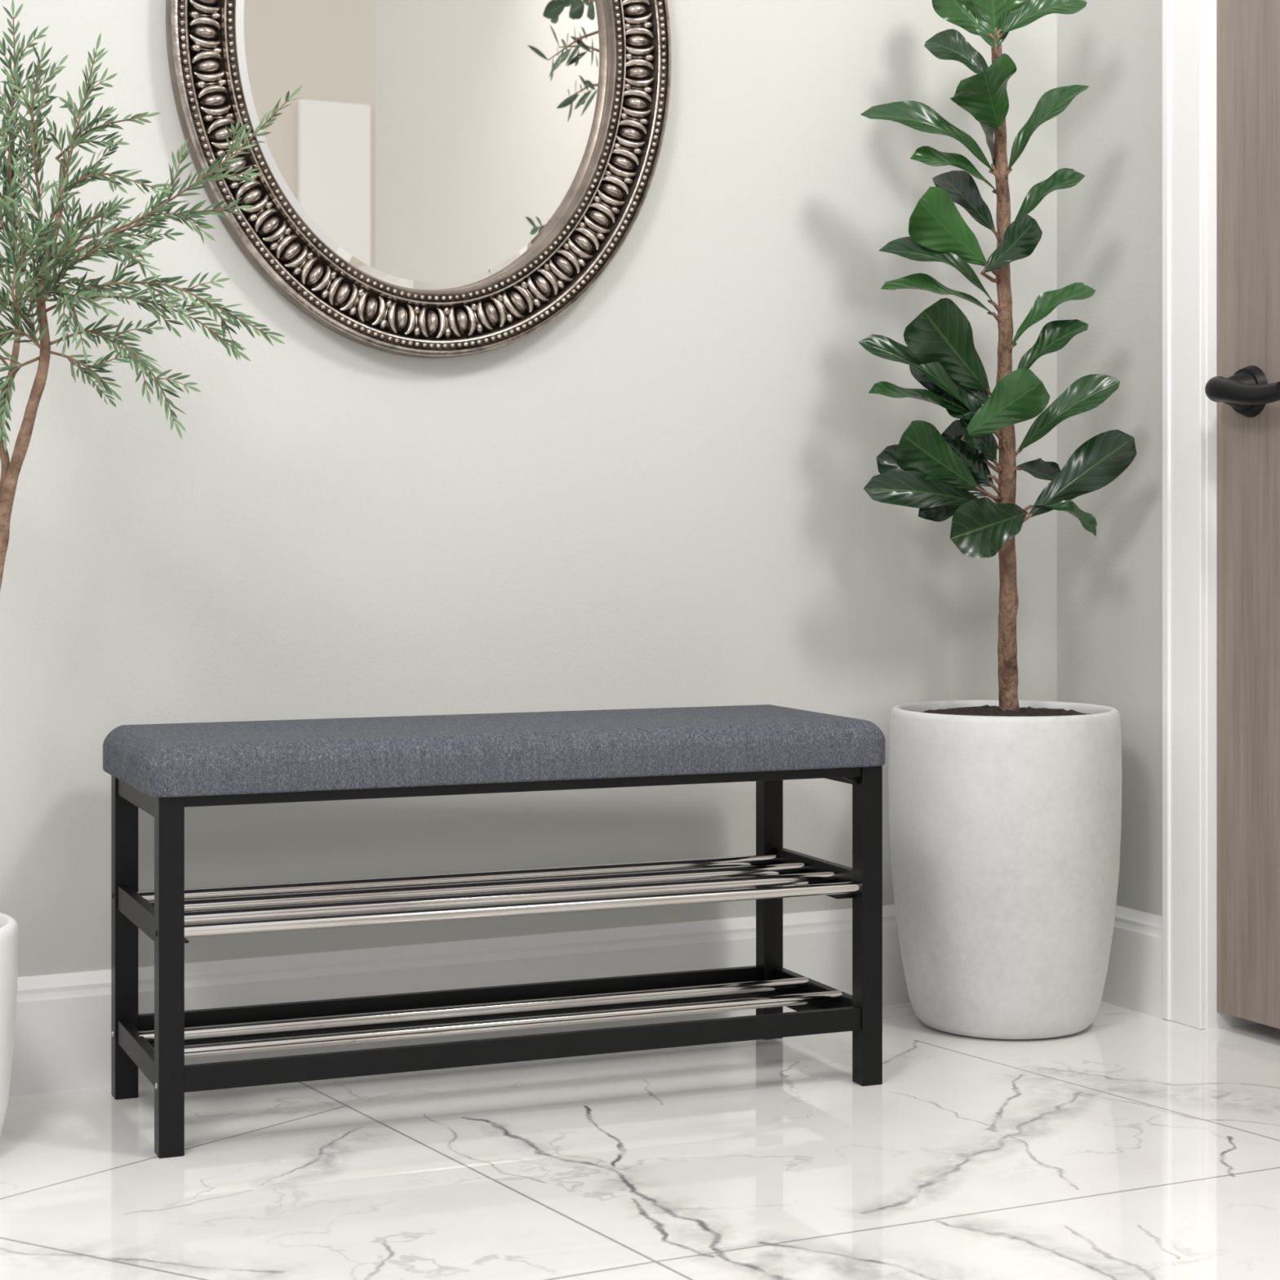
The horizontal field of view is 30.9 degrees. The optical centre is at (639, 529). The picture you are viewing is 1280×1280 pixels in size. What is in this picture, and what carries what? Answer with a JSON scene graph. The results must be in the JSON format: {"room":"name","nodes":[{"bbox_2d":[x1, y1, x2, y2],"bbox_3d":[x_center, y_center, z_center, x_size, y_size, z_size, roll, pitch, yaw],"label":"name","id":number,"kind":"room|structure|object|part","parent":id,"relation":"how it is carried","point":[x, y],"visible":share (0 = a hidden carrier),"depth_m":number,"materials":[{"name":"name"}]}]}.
{"room":"entryway","nodes":[
{"label":"entryway","id":0,"kind":"room"},
{"bbox_2d":[0,0,1057,977],"bbox_3d":[-1.486,-0.690,2.881,5.032,2.900,0.120,0,0,-26],"label":"wall","id":1,"kind":"structure","parent":0,"point":[653,495],"depth_m":3.46,"materials":[{"name":"paint"}]},
{"bbox_2d":[165,0,671,358],"bbox_3d":[-0.305,-0.715,3.362,0.772,0.930,0.044,0,0,-26],"label":"wall mirror","id":2,"kind":"object","parent":1,"relation":"attached to","point":[446,179],"visible":0.95,"depth_m":3.37,"materials":[{"name":"silver metal"}]},
{"bbox_2d":[235,0,606,291],"bbox_3d":[-0.310,-0.715,3.372,0.580,0.738,0.003,0,0,-26],"label":"mirror glass","id":3,"kind":"object","parent":2,"relation":"attached to","point":[429,145],"depth_m":3.37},
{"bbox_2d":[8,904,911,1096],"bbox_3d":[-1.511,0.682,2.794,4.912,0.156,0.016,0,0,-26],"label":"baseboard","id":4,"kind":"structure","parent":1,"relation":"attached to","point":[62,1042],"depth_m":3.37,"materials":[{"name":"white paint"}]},
{"bbox_2d":[0,1000,1279,1279],"bbox_3d":[0.343,0.810,0.555,6.300,0.100,5.901,0,0,-26],"label":"floor","id":5,"kind":"structure","parent":0,"point":[1131,1144],"depth_m":2.74,"materials":[{"name":"white stone"}]},
{"bbox_2d":[0,0,302,1137],"bbox_3d":[-0.731,0.058,2.807,0.652,1.404,0.299,0,0,-2],"label":"tree","id":6,"kind":"object","parent":5,"relation":"on","point":[46,245],"visible":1,"depth_m":2.77,"materials":[{"name":"green plant"}]},
{"bbox_3d":[-0.907,0.620,2.800,0.300,0.281,0.300,0,0,-26],"label":"pot","id":7,"kind":"part","parent":6,"relation":"part of","materials":[{"name":"white ceramic"}]},
{"bbox_2d":[102,704,884,1158],"bbox_3d":[-0.191,0.511,3.143,1.012,0.498,0.362,0,0,-22],"label":"bench","id":8,"kind":"object","parent":5,"relation":"on","point":[161,771],"visible":1,"depth_m":3.07,"materials":[{"name":"black metal"}]},
{"bbox_3d":[-0.691,0.541,3.107,0.031,0.437,0.031,0,0,-22],"label":"leg","id":9,"kind":"part","parent":8,"relation":"part of","materials":[{"name":"black metal"}]},
{"bbox_3d":[-0.626,0.490,2.965,0.038,0.032,0.293,0,0,-22],"label":"rail","id":10,"kind":"part","parent":8,"relation":"part of","materials":[{"name":"black metal"}]},
{"bbox_3d":[-0.573,0.541,2.818,0.031,0.437,0.031,0,0,-22],"label":"leg","id":11,"kind":"part","parent":8,"relation":"part of","materials":[{"name":"black metal"}]},
{"bbox_3d":[-0.238,0.489,3.261,0.962,0.015,0.015,0,0,-22],"label":"tube rail","id":12,"kind":"part","parent":8,"relation":"part of","materials":[{"name":"silver metal"}]},
{"bbox_3d":[-0.203,0.656,3.175,0.962,0.015,0.015,0,0,-22],"label":"tube rail","id":13,"kind":"part","parent":8,"relation":"part of","materials":[{"name":"silver metal"}]},
{"bbox_3d":[-0.202,0.489,3.173,0.962,0.015,0.015,0,0,-22],"label":"tube rail","id":14,"kind":"part","parent":8,"relation":"part of","materials":[{"name":"silver metal"}]},
{"bbox_3d":[-0.190,0.338,3.144,0.982,0.030,0.335,0,0,-22],"label":"seat frame","id":15,"kind":"part","parent":8,"relation":"part of","materials":[{"name":"black metal"}]},
{"bbox_2d":[117,965,861,1092],"bbox_3d":[-0.190,0.668,3.144,0.982,0.031,0.335,0,0,-22],"label":"shelf","id":16,"kind":"object","parent":8,"relation":"attached to","point":[820,1008],"depth_m":3.10,"materials":[{"name":"metal"}]},
{"bbox_2d":[102,704,884,797],"bbox_3d":[-0.191,0.292,3.143,1.012,0.062,0.362,0,0,-22],"label":"seat cushion","id":17,"kind":"object","parent":8,"relation":"on","point":[451,754],"depth_m":3.00,"materials":[{"name":"grey fabric"}]},
{"bbox_3d":[-0.163,0.656,3.078,0.962,0.015,0.015,0,0,-22],"label":"tube rail","id":18,"kind":"part","parent":8,"relation":"part of","materials":[{"name":"silver metal"}]},
{"bbox_3d":[-0.166,0.489,3.085,0.962,0.015,0.015,0,0,-22],"label":"tube rail","id":19,"kind":"part","parent":8,"relation":"part of","materials":[{"name":"silver metal"}]},
{"bbox_3d":[-0.129,0.489,2.998,0.930,0.015,0.015,0,0,-22],"label":"tube rail","id":20,"kind":"part","parent":8,"relation":"part of","materials":[{"name":"silver metal"}]},
{"bbox_3d":[0.194,0.541,3.470,0.031,0.437,0.031,0,0,-22],"label":"leg","id":21,"kind":"part","parent":8,"relation":"part of","materials":[{"name":"black metal"}]},
{"bbox_3d":[0.240,0.490,3.320,0.054,0.032,0.293,0,0,-22],"label":"rail","id":22,"kind":"part","parent":8,"relation":"part of","materials":[{"name":"metal"}]},
{"bbox_3d":[0.312,0.541,3.181,0.031,0.437,0.031,0,0,-22],"label":"leg","id":23,"kind":"part","parent":8,"relation":"part of","materials":[{"name":"black metal"}]},
{"bbox_2d":[857,0,1137,1039],"bbox_3d":[0.552,-0.075,3.554,0.355,1.669,0.383,0,0,42],"label":"fig tree","id":24,"kind":"object","parent":5,"relation":"on","point":[1005,813],"visible":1,"depth_m":3.48,"materials":[{"name":"green plant"}]},
{"bbox_3d":[0.561,0.517,3.565,0.355,0.486,0.355,0,0,-26],"label":"planter","id":25,"kind":"part","parent":24,"relation":"part of","materials":[{"name":"concrete"}]},
{"bbox_2d":[1057,0,1162,915],"bbox_3d":[1.502,-0.690,2.343,0.120,2.900,3.451,0,0,-26],"label":"wall","id":26,"kind":"structure","parent":0,"point":[1109,224],"depth_m":3.71,"materials":[{"name":"paint"}]},
{"bbox_2d":[1101,905,1162,1018],"bbox_3d":[0.758,0.682,3.726,0.016,0.156,0.280,0,0,-26],"label":"baseboard","id":27,"kind":"structure","parent":26,"relation":"attached to","point":[1134,976],"depth_m":3.65,"materials":[{"name":"white paint"}]},
{"bbox_2d":[1162,0,1259,1029],"bbox_3d":[1.090,-0.314,3.175,0.137,2.147,1.004,0,0,-26],"label":"trim","id":28,"kind":"structure","parent":26,"relation":"attached to","point":[1189,27],"depth_m":3.54,"materials":[{"name":"white paint"}]},
{"bbox_2d":[1204,0,1279,1029],"bbox_3d":[1.043,-0.281,3.152,0.115,2.031,0.822,0,0,-26],"label":"door","id":29,"kind":"structure","parent":26,"relation":"in","point":[1246,387],"depth_m":3.46,"materials":[{"name":"beige wood"}]},
{"bbox_3d":[0.898,-0.207,3.404,0.075,0.078,0.166,0,0,-26],"label":"handle","id":30,"kind":"part","parent":29,"relation":"part of","materials":[{"name":"black metal"}]}
]}

